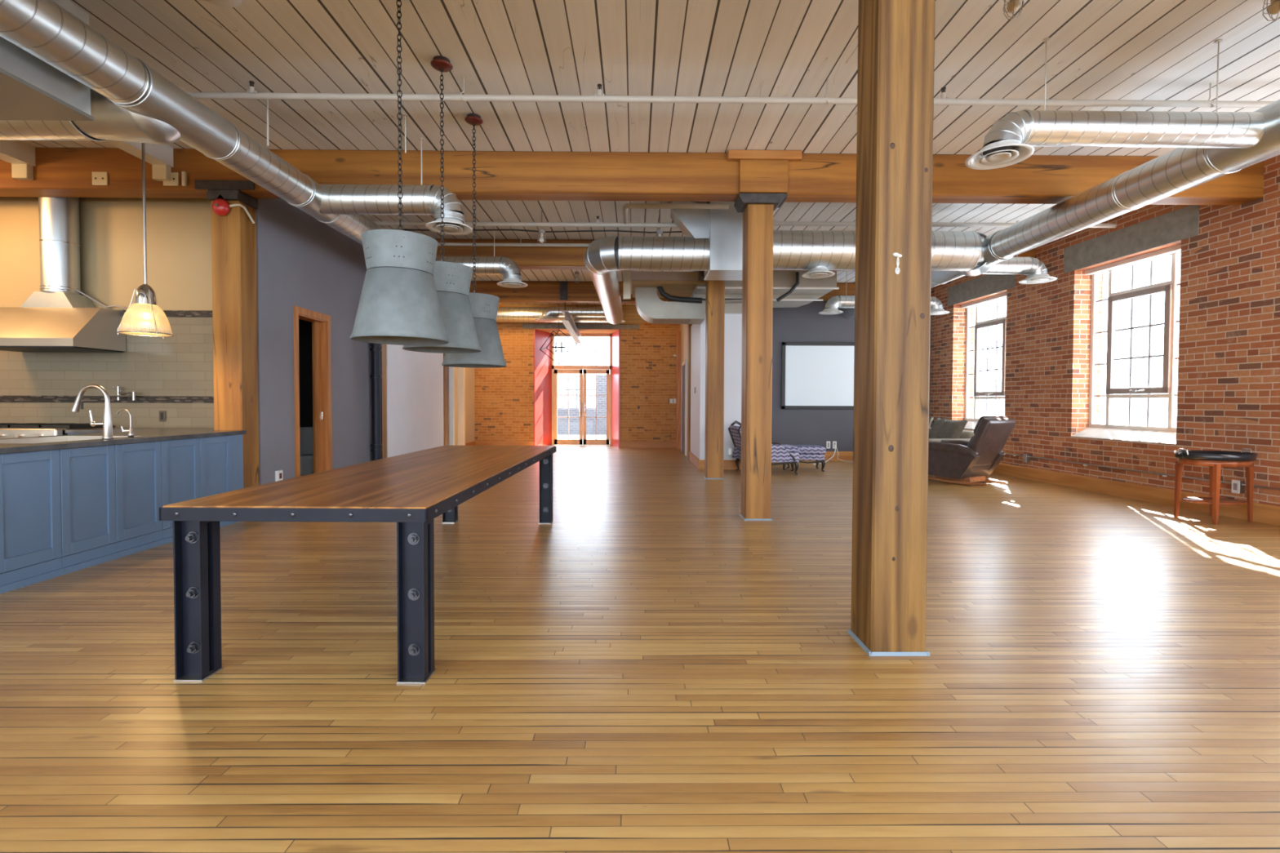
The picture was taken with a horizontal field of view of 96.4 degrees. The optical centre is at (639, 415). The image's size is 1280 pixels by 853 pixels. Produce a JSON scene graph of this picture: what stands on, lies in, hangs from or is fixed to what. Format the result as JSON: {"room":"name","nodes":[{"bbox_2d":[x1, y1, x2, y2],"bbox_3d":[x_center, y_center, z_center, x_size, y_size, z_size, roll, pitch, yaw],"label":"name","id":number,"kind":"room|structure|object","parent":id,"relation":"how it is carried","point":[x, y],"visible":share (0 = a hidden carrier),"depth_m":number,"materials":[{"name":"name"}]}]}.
{"room":"loft apartment","nodes":[
{"label":"loft apartment","id":0,"kind":"room"},
{"bbox_2d":[0,196,213,427],"bbox_3d":[-6.617,-0.822,6.328,4.880,3.710,0.127,0,1,-1],"label":"wall","id":1,"kind":"structure","parent":0,"point":[173,375],"depth_m":6.28,"materials":[{"name":"tile"}]},
{"bbox_2d":[0,197,126,352],"bbox_3d":[-6.157,-1.673,5.953,1.226,1.988,0.605,0,1,-1],"label":"range hood","id":2,"kind":"object","parent":1,"relation":"attached to","point":[57,317],"visible":0.83,"depth_m":5.96,"materials":[{"name":"silver metal"}]},
{"bbox_2d":[112,386,135,399],"bbox_3d":[-5.594,-0.237,6.239,0.268,0.151,0.088,0,1,6],"label":"pot filler","id":3,"kind":"object","parent":1,"relation":"attached to","point":[122,394],"visible":1,"depth_m":6.21,"materials":[{"name":"silver metal"}]},
{"bbox_2d":[298,319,313,473],"bbox_3d":[-5.284,-0.846,7.599,2.170,3.710,2.370,0,1,-1],"label":"wall","id":4,"kind":"structure","parent":0,"point":[305,363],"depth_m":8.69,"materials":[{"name":"black paint"}]},
{"bbox_2d":[255,198,443,484],"bbox_3d":[-4.131,-0.873,8.949,0.200,3.710,5.850,0,1,-1],"label":"wall","id":5,"kind":"structure","parent":0,"point":[302,261],"depth_m":7.44,"materials":[{"name":"grey paint"}]},
{"bbox_2d":[275,470,283,481],"bbox_3d":[-3.992,0.672,6.335,0.036,0.120,0.090,0,1,-1],"label":"wall outlet","id":6,"kind":"object","parent":5,"relation":"attached to","point":[278,473],"visible":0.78,"depth_m":6.30,"materials":[{"name":"white plastic"}]},
{"bbox_2d":[293,305,332,477],"bbox_3d":[-4.098,-0.124,7.041,0.195,2.300,0.790,0,1,-1],"label":"door frame","id":7,"kind":"structure","parent":5,"relation":"in","point":[321,329],"depth_m":7.31,"materials":[{"name":"brown wood"}]},
{"bbox_2d":[369,342,382,461],"bbox_3d":[-3.943,-0.648,8.551,0.150,3.280,0.150,0,1,-1],"label":"drain pipe","id":8,"kind":"object","parent":5,"relation":"attached to","point":[375,349],"visible":0.66,"depth_m":8.52,"materials":[{"name":"black metal"}]},
{"bbox_2d":[453,367,475,444],"bbox_3d":[-4.399,-0.978,13.541,0.250,3.710,2.600,0,1,-1],"label":"wall","id":9,"kind":"structure","parent":0,"point":[469,372],"depth_m":14.28,"materials":[{"name":"beige paint"}]},
{"bbox_2d":[448,366,454,444],"bbox_3d":[-4.129,-0.569,12.292,0.270,2.950,0.080,0,1,-1],"label":"trim","id":10,"kind":"structure","parent":9,"relation":"attached to","point":[451,412],"depth_m":12.26,"materials":[{"name":"white wood"}]},
{"bbox_2d":[457,367,465,444],"bbox_3d":[-4.200,-0.595,13.456,0.150,2.950,0.110,0,1,-1],"label":"trim","id":11,"kind":"structure","parent":9,"relation":"attached to","point":[460,371],"depth_m":13.41,"materials":[{"name":"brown wood"}]},
{"bbox_2d":[474,304,679,441],"bbox_3d":[-1.643,-1.013,15.516,5.800,3.710,1.300,0,1,-1],"label":"wall","id":12,"kind":"structure","parent":0,"point":[504,397],"depth_m":14.87,"materials":[{"name":"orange brick"}]},
{"bbox_2d":[465,440,675,448],"bbox_3d":[-1.627,0.786,14.237,5.320,0.170,1.340,0,1,-1],"label":"baseboard","id":13,"kind":"structure","parent":12,"relation":"attached to","point":[622,444],"depth_m":14.88,"materials":[{"name":"brown wood"}]},
{"bbox_2d":[505,304,643,324],"bbox_3d":[-1.696,-2.603,14.813,3.570,0.480,0.032,0,1,-1],"label":"trim","id":14,"kind":"structure","parent":12,"relation":"attached to","point":[631,315],"depth_m":14.81,"materials":[{"name":"brown wood"}]},
{"bbox_2d":[533,328,620,448],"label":"door","id":15,"kind":"structure","parent":12,"relation":"in","point":[545,373],"depth_m":15.65,"materials":[{"name":"brown wood"}]},
{"bbox_2d":[522,324,639,328],"bbox_3d":[-1.522,-2.287,14.824,3.020,0.110,0.028,0,1,-1],"label":"trim","id":16,"kind":"structure","parent":12,"relation":"attached to","point":[524,326],"depth_m":14.81,"materials":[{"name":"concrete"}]},
{"bbox_2d":[0,444,1279,852],"bbox_3d":[-1.007,1.129,5.618,16.100,0.120,21.200,0,1,-1],"label":"floor","id":17,"kind":"structure","parent":0,"point":[651,666],"depth_m":2.40,"materials":[{"name":"brown wood"}]},
{"bbox_2d":[0,449,64,594],"bbox_3d":[-4.041,0.669,3.716,0.172,0.865,0.423,0,1,-1],"label":"base cabinet","id":18,"kind":"object","parent":17,"relation":"on","point":[31,552],"visible":0.94,"depth_m":3.73,"materials":[{"name":"blue wood"}]},
{"bbox_2d":[0,422,115,438],"bbox_3d":[-6.388,0.569,5.950,1.280,0.948,0.690,0,1,-1],"label":"range cooker","id":19,"kind":"object","parent":17,"relation":"on","point":[7,430],"visible":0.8,"depth_m":5.71,"materials":[{"name":"silver metal"}]},
{"bbox_2d":[57,444,118,574],"bbox_3d":[-4.045,0.660,4.136,0.172,0.865,0.413,0,1,-1],"label":"base cabinet","id":20,"kind":"object","parent":17,"relation":"on","point":[87,474],"visible":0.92,"depth_m":4.13,"materials":[{"name":"blue wood"}]},
{"bbox_2d":[115,440,164,558],"bbox_3d":[-4.049,0.650,4.556,0.172,0.865,0.423,0,1,-1],"label":"base cabinet","id":21,"kind":"object","parent":17,"relation":"on","point":[138,466],"visible":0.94,"depth_m":4.55,"materials":[{"name":"blue wood"}]},
{"bbox_2d":[160,437,200,543],"bbox_3d":[-4.053,0.640,4.978,0.172,0.865,0.418,0,1,-1],"label":"base cabinet","id":22,"kind":"object","parent":17,"relation":"on","point":[180,458],"visible":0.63,"depth_m":4.95,"materials":[{"name":"blue wood"}]},
{"bbox_2d":[199,435,234,527],"bbox_3d":[-4.057,0.631,5.393,0.172,0.865,0.408,0,1,-1],"label":"base cabinet","id":23,"kind":"object","parent":17,"relation":"on","point":[215,452],"visible":0.4,"depth_m":5.39,"materials":[{"name":"blue wood"}]},
{"bbox_2d":[0,427,246,453],"bbox_3d":[-4.833,0.203,4.252,1.785,0.036,4.102,0,1,-1],"label":"countertop","id":24,"kind":"structure","parent":23,"relation":"on","point":[144,434],"depth_m":4.81,"materials":[{"name":"grey stone"}]},
{"bbox_2d":[0,435,137,443],"bbox_3d":[-4.472,0.293,4.361,0.640,0.217,0.890,0,1,-1],"label":"sink","id":25,"kind":"object","parent":24,"relation":"in","point":[60,438],"visible":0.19,"depth_m":4.66,"materials":[{"name":"silver metal"}]},
{"bbox_2d":[71,384,113,439],"bbox_3d":[-4.194,-0.026,4.372,0.301,0.420,0.085,0,1,-1],"label":"faucet","id":26,"kind":"object","parent":24,"relation":"on","point":[107,423],"visible":1,"depth_m":4.37,"materials":[{"name":"silver metal"}]},
{"bbox_2d":[115,408,133,437],"bbox_3d":[-4.125,0.066,4.584,0.130,0.228,0.036,0,1,-1],"label":"faucet","id":27,"kind":"object","parent":24,"relation":"on","point":[131,434],"visible":0.98,"depth_m":4.58,"materials":[{"name":"silver metal"}]},
{"bbox_2d":[194,180,258,488],"bbox_3d":[-4.141,-0.643,5.870,0.585,3.390,0.312,0,1,-1],"label":"timber post","id":28,"kind":"object","parent":17,"relation":"on","point":[233,234],"visible":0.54,"depth_m":5.75,"materials":[{"name":"brown wood"}]},
{"bbox_2d":[211,195,254,223],"bbox_3d":[-4.064,-2.078,5.733,0.360,0.224,0.168,-1,2,-39],"label":"bell","id":29,"kind":"object","parent":28,"relation":"attached to","point":[221,207],"visible":1,"depth_m":5.66,"materials":[{"name":"red paint"}]},
{"bbox_2d":[231,434,243,523],"bbox_3d":[-4.100,0.624,5.681,0.252,0.865,0.164,0,1,-1],"label":"end panel","id":30,"kind":"object","parent":17,"relation":"on","point":[237,440],"visible":0.28,"depth_m":5.67,"materials":[{"name":"blue wood"}]},
{"bbox_2d":[299,426,313,475],"bbox_3d":[-4.846,0.589,8.351,0.470,0.810,0.720,0,1,-1],"label":"cabinet","id":31,"kind":"object","parent":17,"relation":"on","point":[306,449],"visible":0.27,"depth_m":8.48,"materials":[{"name":"grey"}]},
{"bbox_2d":[159,444,555,684],"bbox_3d":[-1.434,0.724,4.101,1.141,0.757,3.406,0,1,1],"label":"dining table","id":32,"kind":"object","parent":17,"relation":"on","point":[411,490],"visible":1,"depth_m":2.48,"materials":[{"name":"brown wood"}]},
{"bbox_2d":[380,343,382,458],"bbox_3d":[-3.980,-0.653,8.751,0.070,3.280,0.070,0,1,-1],"label":"riser pipe","id":33,"kind":"object","parent":17,"relation":"on","point":[381,432],"visible":0.07,"depth_m":8.75,"materials":[{"name":"black metal"}]},
{"bbox_2d":[382,344,386,458],"bbox_3d":[-4.170,-0.714,8.989,0.585,3.390,0.312,0,1,-1],"label":"timber post","id":34,"kind":"object","parent":17,"relation":"on","point":[384,346],"visible":0.02,"depth_m":9.04,"materials":[{"name":"brown wood"}]},
{"bbox_2d":[443,353,448,445],"bbox_3d":[-4.198,-0.783,12.048,0.585,3.390,0.312,0,1,-1],"label":"timber post","id":35,"kind":"object","parent":17,"relation":"on","point":[446,369],"visible":0.02,"depth_m":12.01,"materials":[{"name":"brown wood"}]},
{"bbox_2d":[686,324,692,459],"bbox_3d":[1.177,-0.923,12.075,0.735,3.705,0.352,0,1,-1],"label":"timber post","id":36,"kind":"object","parent":17,"relation":"on","point":[689,325],"visible":0.13,"depth_m":12.01,"materials":[{"name":"brown wood"}]},
{"bbox_2d":[700,271,724,479],"bbox_3d":[1.206,-0.853,9.016,0.735,3.705,0.352,0,1,-1],"label":"timber post","id":37,"kind":"object","parent":17,"relation":"on","point":[715,289],"visible":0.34,"depth_m":8.93,"materials":[{"name":"brown wood"}]},
{"bbox_2d":[728,420,799,475],"bbox_3d":[2.115,0.544,9.812,1.082,0.902,0.730,0,1,-5],"label":"chair","id":38,"kind":"object","parent":17,"relation":"on","point":[784,455],"visible":0.66,"depth_m":9.52,"materials":[{"name":"fabric"}]},
{"bbox_2d":[782,444,799,452],"bbox_3d":[2.241,0.570,9.823,0.830,0.090,0.560,0,1,-5],"label":"seat cushion","id":39,"kind":"object","parent":38,"relation":"on","point":[789,448],"depth_m":9.58,"materials":[{"name":"fabric"}]},
{"bbox_2d":[727,150,802,520],"bbox_3d":[1.235,-0.782,5.896,0.735,3.705,0.352,0,1,-1],"label":"timber post","id":40,"kind":"object","parent":17,"relation":"on","point":[763,175],"visible":1,"depth_m":5.79,"materials":[{"name":"brown wood"}]},
{"bbox_2d":[786,444,826,471],"bbox_3d":[2.951,0.769,10.224,0.620,0.441,0.569,0,1,5],"label":"ottoman","id":41,"kind":"object","parent":17,"relation":"on","point":[806,452],"visible":0.7,"depth_m":9.96,"materials":[{"name":"fabric"}]},
{"bbox_2d":[790,444,826,454],"bbox_3d":[2.952,0.613,10.225,0.620,0.130,0.560,0,1,5],"label":"cushion","id":42,"kind":"object","parent":41,"relation":"on","point":[803,449],"depth_m":9.95,"materials":[{"name":"fabric"}]},
{"bbox_2d":[847,0,935,656],"bbox_3d":[1.238,-0.510,2.823,0.289,3.300,0.289,0,1,-1],"label":"timber post","id":43,"kind":"object","parent":17,"relation":"on","point":[896,37],"visible":1,"depth_m":2.70,"materials":[{"name":"brown wood"}]},
{"bbox_2d":[928,427,974,442],"bbox_3d":[5.299,0.619,10.547,1.040,0.720,2.020,0,1,-3],"label":"sofa","id":44,"kind":"object","parent":17,"relation":"on","point":[966,435],"visible":0.06,"depth_m":9.77,"materials":[{"name":"beige fabric"}]},
{"bbox_2d":[928,417,946,438],"bbox_3d":[5.362,0.294,10.360,0.251,0.490,0.509,1,1,17],"label":"sofa pillow","id":45,"kind":"object","parent":44,"relation":"on","point":[938,424],"visible":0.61,"depth_m":10.18,"materials":[{"name":"grey fabric"}]},
{"bbox_2d":[937,419,967,438],"bbox_3d":[5.386,0.313,9.940,0.287,0.466,0.509,0,1,-9],"label":"sofa pillow","id":46,"kind":"object","parent":44,"relation":"on","point":[950,428],"visible":0.71,"depth_m":9.82,"materials":[{"name":"grey fabric"}]},
{"bbox_2d":[928,415,1015,485],"bbox_3d":[4.888,0.509,8.652,0.893,1.019,1.172,-1,2,-31],"label":"recliner","id":47,"kind":"object","parent":17,"relation":"on","point":[961,462],"visible":0.89,"depth_m":8.33,"materials":[{"name":"brown leather"}]},
{"bbox_2d":[1173,457,1253,524],"bbox_3d":[5.927,0.769,5.915,0.630,0.635,0.470,0,1,-3],"label":"tray table","id":48,"kind":"object","parent":17,"relation":"on","point":[1214,500],"visible":0.85,"depth_m":5.82,"materials":[{"name":"brown wood"}]},
{"bbox_2d":[1182,497,1246,505],"bbox_3d":[5.927,0.887,5.917,0.551,0.020,0.398,0,1,-3],"label":"shelf","id":49,"kind":"object","parent":48,"relation":"attached to","point":[1208,500],"depth_m":5.85,"materials":[{"name":"brown wood"}]},
{"bbox_2d":[1173,448,1257,461],"bbox_3d":[5.928,0.397,5.906,0.712,0.106,0.530,0,1,-3],"label":"oval tray","id":50,"kind":"object","parent":48,"relation":"on","point":[1221,455],"visible":1,"depth_m":5.79,"materials":[{"name":"black paint"}]},
{"bbox_2d":[20,0,1279,305],"bbox_3d":[-0.988,-2.686,4.931,16.100,0.120,20.000,0,1,-1],"label":"ceiling","id":51,"kind":"structure","parent":0,"point":[1129,50],"depth_m":4.33,"materials":[{"name":"wood"}]},
{"bbox_2d":[0,140,35,180],"bbox_3d":[-6.064,-2.430,2.789,0.170,0.330,5.800,0,1,-1],"label":"joist","id":52,"kind":"object","parent":51,"relation":"attached to","point":[21,155],"visible":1,"depth_m":5.60,"materials":[{"name":"white wood"}]},
{"bbox_2d":[0,0,93,120],"bbox_3d":[-4.498,-2.075,3.152,2.450,0.625,0.540,0,1,-1],"label":"metal plenum","id":53,"kind":"object","parent":51,"relation":"hanging from","point":[31,89],"visible":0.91,"depth_m":3.22,"materials":[{"name":"grey metal"}]},
{"bbox_2d":[104,139,173,181],"bbox_3d":[-4.699,-2.426,2.802,0.160,0.330,5.800,0,1,-1],"label":"joist","id":54,"kind":"object","parent":51,"relation":"attached to","point":[160,156],"visible":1,"depth_m":5.54,"materials":[{"name":"white wood"}]},
{"bbox_2d":[117,142,173,338],"bbox_3d":[-4.261,-1.660,4.925,0.370,1.955,0.372,0,1,-1],"label":"pendant","id":55,"kind":"object","parent":51,"relation":"hanging from","point":[143,317],"visible":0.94,"depth_m":4.89,"materials":[{"name":"beige glass"}]},
{"bbox_2d":[204,0,242,7],"bbox_3d":[-2.584,-2.574,3.478,0.280,0.050,0.280,0,1,-1],"label":"smoke detector","id":56,"kind":"object","parent":51,"relation":"attached to","point":[226,3],"visible":1,"depth_m":3.55,"materials":[{"name":"white plastic"}]},
{"bbox_2d":[0,0,527,288],"bbox_3d":[-4.877,-2.143,1.863,6.667,0.853,12.912,0,1,-1],"label":"duct","id":57,"kind":"object","parent":51,"relation":"hanging from","point":[131,101],"visible":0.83,"depth_m":3.72,"materials":[{"name":"silver metal"}]},
{"bbox_2d":[425,217,472,235],"bbox_3d":[-1.831,-1.823,5.503,0.430,0.068,0.430,0,1,-1],"label":"diffuser","id":58,"kind":"object","parent":57,"relation":"attached to","point":[452,226],"depth_m":5.52,"materials":[{"name":"silver metal"}]},
{"bbox_2d":[497,278,527,288],"bbox_3d":[-1.815,-1.883,8.143,0.430,0.068,0.430,0,1,-1],"label":"diffuser","id":59,"kind":"object","parent":57,"relation":"attached to","point":[507,282],"depth_m":8.14,"materials":[{"name":"silver metal"}]},
{"bbox_2d":[349,0,448,345],"bbox_3d":[-1.448,-1.521,3.453,0.558,2.145,0.558,0,1,-1],"label":"pendant lamp","id":60,"kind":"object","parent":51,"relation":"hanging from","point":[399,304],"visible":1,"depth_m":3.30,"materials":[{"name":"grey metal"}]},
{"bbox_2d":[402,55,481,353],"bbox_3d":[-1.465,-1.547,4.242,0.558,2.130,0.558,0,1,-1],"label":"pendant lamp","id":61,"kind":"object","parent":51,"relation":"hanging from","point":[452,281],"visible":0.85,"depth_m":4.14,"materials":[{"name":"grey metal"}]},
{"bbox_2d":[441,113,506,368],"bbox_3d":[-1.468,-1.533,5.073,0.557,2.195,0.557,1,1,28],"label":"pendant lamp","id":62,"kind":"object","parent":51,"relation":"hanging from","point":[484,307],"visible":0.77,"depth_m":4.95,"materials":[{"name":"grey metal"}]},
{"bbox_2d":[437,242,590,247],"bbox_3d":[-2.174,-2.650,8.762,3.600,0.135,0.050,0,1,-1],"label":"pipe","id":63,"kind":"object","parent":51,"relation":"hanging from","point":[446,244],"visible":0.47,"depth_m":8.75,"materials":[{"name":"white metal"}]},
{"bbox_2d":[537,208,546,245],"bbox_3d":[-1.282,-2.451,7.485,0.110,0.467,0.110,0,1,-1],"label":"light","id":64,"kind":"object","parent":51,"relation":"hanging from","point":[541,232],"visible":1,"depth_m":7.47,"materials":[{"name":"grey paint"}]},
{"bbox_2d":[539,302,577,364],"bbox_3d":[-1.921,-2.006,13.541,0.840,1.638,0.660,0,1,-1],"label":"wire lantern","id":65,"kind":"object","parent":51,"relation":"hanging from","point":[558,330],"visible":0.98,"depth_m":13.53,"materials":[{"name":"grey metal"}]},
{"bbox_2d":[496,306,626,322],"bbox_3d":[-2.283,-2.471,13.957,3.880,0.408,0.920,0,1,-1],"label":"duct","id":66,"kind":"object","parent":51,"relation":"hanging from","point":[504,314],"visible":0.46,"depth_m":14.04,"materials":[{"name":"silver metal"}]},
{"bbox_2d":[534,315,558,321],"bbox_3d":[-2.252,-2.327,13.780,0.560,0.068,0.560,0,1,-1],"label":"diffuser","id":67,"kind":"object","parent":66,"relation":"attached to","point":[545,318],"depth_m":13.81,"materials":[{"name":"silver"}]},
{"bbox_2d":[561,302,581,343],"bbox_3d":[-1.614,-2.344,13.714,0.145,0.966,3.056,0,1,-1],"label":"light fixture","id":68,"kind":"structure","parent":51,"relation":"hanging from","point":[568,322],"depth_m":13.29,"materials":[{"name":"grey metal"}]},
{"bbox_2d":[0,147,1264,204],"bbox_3d":[-1.187,-2.443,5.860,15.120,0.410,0.250,0,1,-1],"label":"timber beam","id":69,"kind":"structure","parent":51,"relation":"attached to","point":[58,172],"depth_m":5.75,"materials":[{"name":"brown wood"}]},
{"bbox_2d":[92,172,107,185],"bbox_3d":[-5.366,-2.349,5.689,0.150,0.130,0.017,0,1,-1],"label":"cover plate","id":70,"kind":"object","parent":69,"relation":"attached to","point":[98,178],"visible":1,"depth_m":5.68,"materials":[{"name":"beige plastic"}]},
{"bbox_2d":[163,172,178,186],"bbox_3d":[-4.666,-2.346,5.695,0.150,0.130,0.017,0,1,-1],"label":"cover plate","id":71,"kind":"object","parent":69,"relation":"attached to","point":[174,181],"visible":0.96,"depth_m":5.69,"materials":[{"name":"beige plastic"}]},
{"bbox_2d":[181,171,186,186],"bbox_3d":[-4.529,-2.346,5.691,0.035,0.140,0.029,0,1,-1],"label":"stub","id":72,"kind":"object","parent":69,"relation":"attached to","point":[184,173],"visible":1,"depth_m":5.68,"materials":[{"name":"beige"}]},
{"bbox_2d":[469,280,854,302],"bbox_3d":[0.820,-2.576,12.058,10.350,0.410,0.250,0,1,-1],"label":"timber beam","id":73,"kind":"structure","parent":51,"relation":"attached to","point":[535,291],"depth_m":11.91,"materials":[{"name":"brown wood"}]},
{"bbox_2d":[560,281,567,300],"bbox_3d":[-1.583,-2.576,11.894,0.160,0.380,0.028,0,1,-1],"label":"plate","id":74,"kind":"object","parent":73,"relation":"attached to","point":[563,285],"visible":1,"depth_m":11.88,"materials":[{"name":"metal"}]},
{"bbox_2d":[186,76,1275,107],"bbox_3d":[-1.133,-2.519,4.428,15.000,0.193,0.058,0,1,-1],"label":"pipe","id":75,"kind":"object","parent":51,"relation":"hanging from","point":[220,95],"visible":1,"depth_m":4.43,"materials":[{"name":"white metal"}]},
{"bbox_2d":[435,239,1035,271],"bbox_3d":[0.924,-2.507,8.999,10.500,0.410,0.250,0,1,-1],"label":"timber beam","id":76,"kind":"structure","parent":51,"relation":"attached to","point":[525,257],"depth_m":8.85,"materials":[{"name":"brown wood"}]},
{"bbox_2d":[373,203,1116,227],"bbox_3d":[1.092,-2.448,7.056,10.100,0.097,0.656,0,1,-1],"label":"pipe","id":77,"kind":"object","parent":51,"relation":"hanging from","point":[638,206],"visible":0.68,"depth_m":7.32,"materials":[{"name":"white metal"}]},
{"bbox_2d":[583,201,995,324],"bbox_3d":[1.906,-2.263,9.584,5.294,0.918,5.370,0,1,-1],"label":"duct","id":78,"kind":"object","parent":51,"relation":"hanging from","point":[712,244],"visible":0.8,"depth_m":6.97,"materials":[{"name":"silver metal"}]},
{"bbox_2d":[383,228,682,233],"bbox_3d":[-1.512,-2.408,7.483,4.700,0.045,0.020,0,1,-1],"label":"conduit","id":79,"kind":"object","parent":78,"relation":"attached to","point":[384,228],"visible":0.62,"depth_m":7.48,"materials":[{"name":"grey metal"}]},
{"bbox_2d":[801,267,835,278],"bbox_3d":[2.229,-1.781,7.162,0.400,0.068,0.400,0,1,-1],"label":"diffuser","id":80,"kind":"object","parent":78,"relation":"attached to","point":[813,273],"depth_m":7.13,"materials":[{"name":"silver metal"}]},
{"bbox_2d":[1002,0,1024,19],"bbox_3d":[2.197,-2.456,3.366,0.110,0.247,0.110,0,1,-1],"label":"light","id":81,"kind":"object","parent":51,"relation":"hanging from","point":[1013,6],"visible":1,"depth_m":3.35,"materials":[{"name":"grey paint"}]},
{"bbox_2d":[818,37,1279,319],"bbox_3d":[3.812,-2.174,3.793,3.082,0.818,16.457,0,1,5],"label":"duct","id":82,"kind":"object","parent":51,"relation":"hanging from","point":[1210,145],"visible":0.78,"depth_m":4.05,"materials":[{"name":"silver metal"}]},
{"bbox_2d":[818,308,843,314],"bbox_3d":[3.595,-1.959,10.792,0.440,0.068,0.440,0,1,-1],"label":"diffuser","id":83,"kind":"object","parent":82,"relation":"attached to","point":[826,311],"depth_m":10.73,"materials":[{"name":"silver metal"}]},
{"bbox_2d":[930,308,949,315],"bbox_3d":[5.595,-1.952,10.811,0.440,0.068,0.440,0,1,-1],"label":"diffuser","id":84,"kind":"object","parent":82,"relation":"attached to","point":[933,311],"depth_m":10.72,"materials":[{"name":"silver metal"}]},
{"bbox_2d":[964,140,1035,169],"bbox_3d":[2.484,-1.813,3.963,0.410,0.068,0.410,0,1,-1],"label":"diffuser","id":85,"kind":"object","parent":82,"relation":"attached to","point":[1002,153],"depth_m":3.97,"materials":[{"name":"silver metal"}]},
{"bbox_2d":[1018,274,1057,284],"bbox_3d":[5.492,-1.887,7.911,0.440,0.068,0.440,0,1,-1],"label":"diffuser","id":86,"kind":"object","parent":82,"relation":"attached to","point":[1030,278],"depth_m":7.89,"materials":[{"name":"silver metal"}]},
{"bbox_2d":[1262,0,1279,21],"bbox_3d":[3.776,-2.461,3.400,0.110,0.227,0.110,0,1,-1],"label":"light","id":87,"kind":"object","parent":51,"relation":"hanging from","point":[1273,8],"visible":1,"depth_m":3.40,"materials":[{"name":"grey paint"}]},
{"bbox_2d":[680,313,742,459],"bbox_3d":[1.645,-0.934,12.558,1.180,3.710,4.680,0,1,-1],"label":"wall","id":88,"kind":"structure","parent":0,"point":[733,322],"depth_m":10.24,"materials":[{"name":"white paint"}]},
{"bbox_2d":[675,331,680,448],"bbox_3d":[0.980,-0.628,14.599,0.110,3.000,0.100,0,1,-1],"label":"trim","id":89,"kind":"structure","parent":88,"relation":"attached to","point":[678,333],"depth_m":14.55,"materials":[{"name":"brown wood"}]},
{"bbox_2d":[680,360,687,455],"bbox_3d":[1.029,-0.176,13.435,0.030,2.150,1.150,0,1,-1],"label":"door","id":90,"kind":"structure","parent":88,"relation":"in","point":[684,365],"depth_m":13.40,"materials":[{"name":"white wood"}]},
{"bbox_2d":[688,451,741,469],"bbox_3d":[1.650,0.869,11.111,1.225,0.170,1.755,0,1,-1],"label":"baseboard","id":91,"kind":"structure","parent":88,"relation":"attached to","point":[699,464],"depth_m":10.23,"materials":[{"name":"brown wood"}]},
{"bbox_2d":[622,270,839,324],"bbox_3d":[1.468,-2.033,10.030,3.490,0.880,1.680,0,1,-1],"label":"duct","id":92,"kind":"object","parent":88,"relation":"attached to","point":[688,289],"visible":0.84,"depth_m":9.46,"materials":[{"name":"white metal"}]},
{"bbox_2d":[771,301,931,451],"bbox_3d":[4.165,-0.706,11.931,3.850,3.300,0.150,0,1,-1],"label":"wall","id":93,"kind":"structure","parent":0,"point":[804,323],"depth_m":11.86,"materials":[{"name":"grey paint"}]},
{"bbox_2d":[781,342,854,408],"bbox_3d":[4.137,-0.809,11.830,2.430,1.380,0.043,0,1,-1],"label":"projection screen","id":94,"kind":"object","parent":93,"relation":"attached to","point":[815,375],"visible":0.56,"depth_m":11.82,"materials":[{"name":"white fabric"}]},
{"bbox_2d":[823,451,853,460],"bbox_3d":[4.111,0.850,11.876,3.750,0.190,0.030,0,1,-1],"label":"baseboard","id":95,"kind":"structure","parent":93,"relation":"attached to","point":[844,455],"depth_m":11.86,"materials":[{"name":"brown wood"}]},
{"bbox_2d":[929,154,1279,506],"bbox_3d":[6.554,-0.754,5.350,0.420,3.710,20.600,0,1,-3],"label":"wall","id":96,"kind":"structure","parent":0,"point":[1228,384],"depth_m":6.67,"materials":[{"name":"red brick"}]},
{"bbox_2d":[947,274,1015,429],"bbox_3d":[6.252,-1.109,10.359,0.321,2.750,1.890,0,1,-3],"label":"window","id":97,"kind":"structure","parent":96,"relation":"in","point":[988,284],"depth_m":10.52,"materials":[{"name":"white paint"}]},
{"bbox_2d":[1063,204,1199,444],"bbox_3d":[6.396,-1.042,7.443,0.321,2.750,1.930,0,1,-3],"label":"window","id":98,"kind":"structure","parent":96,"relation":"in","point":[1181,224],"depth_m":7.37,"materials":[{"name":"white paint"}]},
{"bbox_2d":[992,462,1279,526],"bbox_3d":[6.411,1.046,3.581,0.038,0.190,17.000,0,1,-3],"label":"baseboard","id":99,"kind":"structure","parent":96,"relation":"attached to","point":[1262,513],"depth_m":7.21,"materials":[{"name":"brown wood"}]},
{"bbox_2d":[1004,453,1279,490],"bbox_3d":[6.388,0.777,4.075,0.039,0.036,16.000,0,1,-3],"label":"conduit","id":100,"kind":"object","parent":96,"relation":"attached to","point":[1013,455],"visible":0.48,"depth_m":7.11,"materials":[{"name":"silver metal"}]},
{"bbox_2d":[1231,479,1244,493],"bbox_3d":[6.274,0.751,6.006,0.068,0.140,0.076,0,1,-3],"label":"outlet","id":101,"kind":"object","parent":96,"relation":"attached to","point":[1237,487],"visible":1,"depth_m":5.98,"materials":[{"name":"white plastic"}]},
{"label":"outside","id":102,"kind":"structure","parent":0,"visible":0},
{"bbox_2d":[557,374,606,435],"bbox_3d":[-1.723,1.517,23.225,15.000,6.300,0.400,0,1,-1],"label":"building","id":103,"kind":"structure","parent":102,"point":[562,380],"depth_m":22.98,"materials":[{"name":"brick"}]},
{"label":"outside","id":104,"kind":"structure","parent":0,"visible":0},
{"bbox_2d":[557,434,606,439],"bbox_3d":[-0.688,0.988,19.622,11.000,0.230,6.800,0,1,-1],"label":"deck","id":105,"kind":"object","parent":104,"point":[559,436],"depth_m":21.45,"materials":[{"name":"concrete"}]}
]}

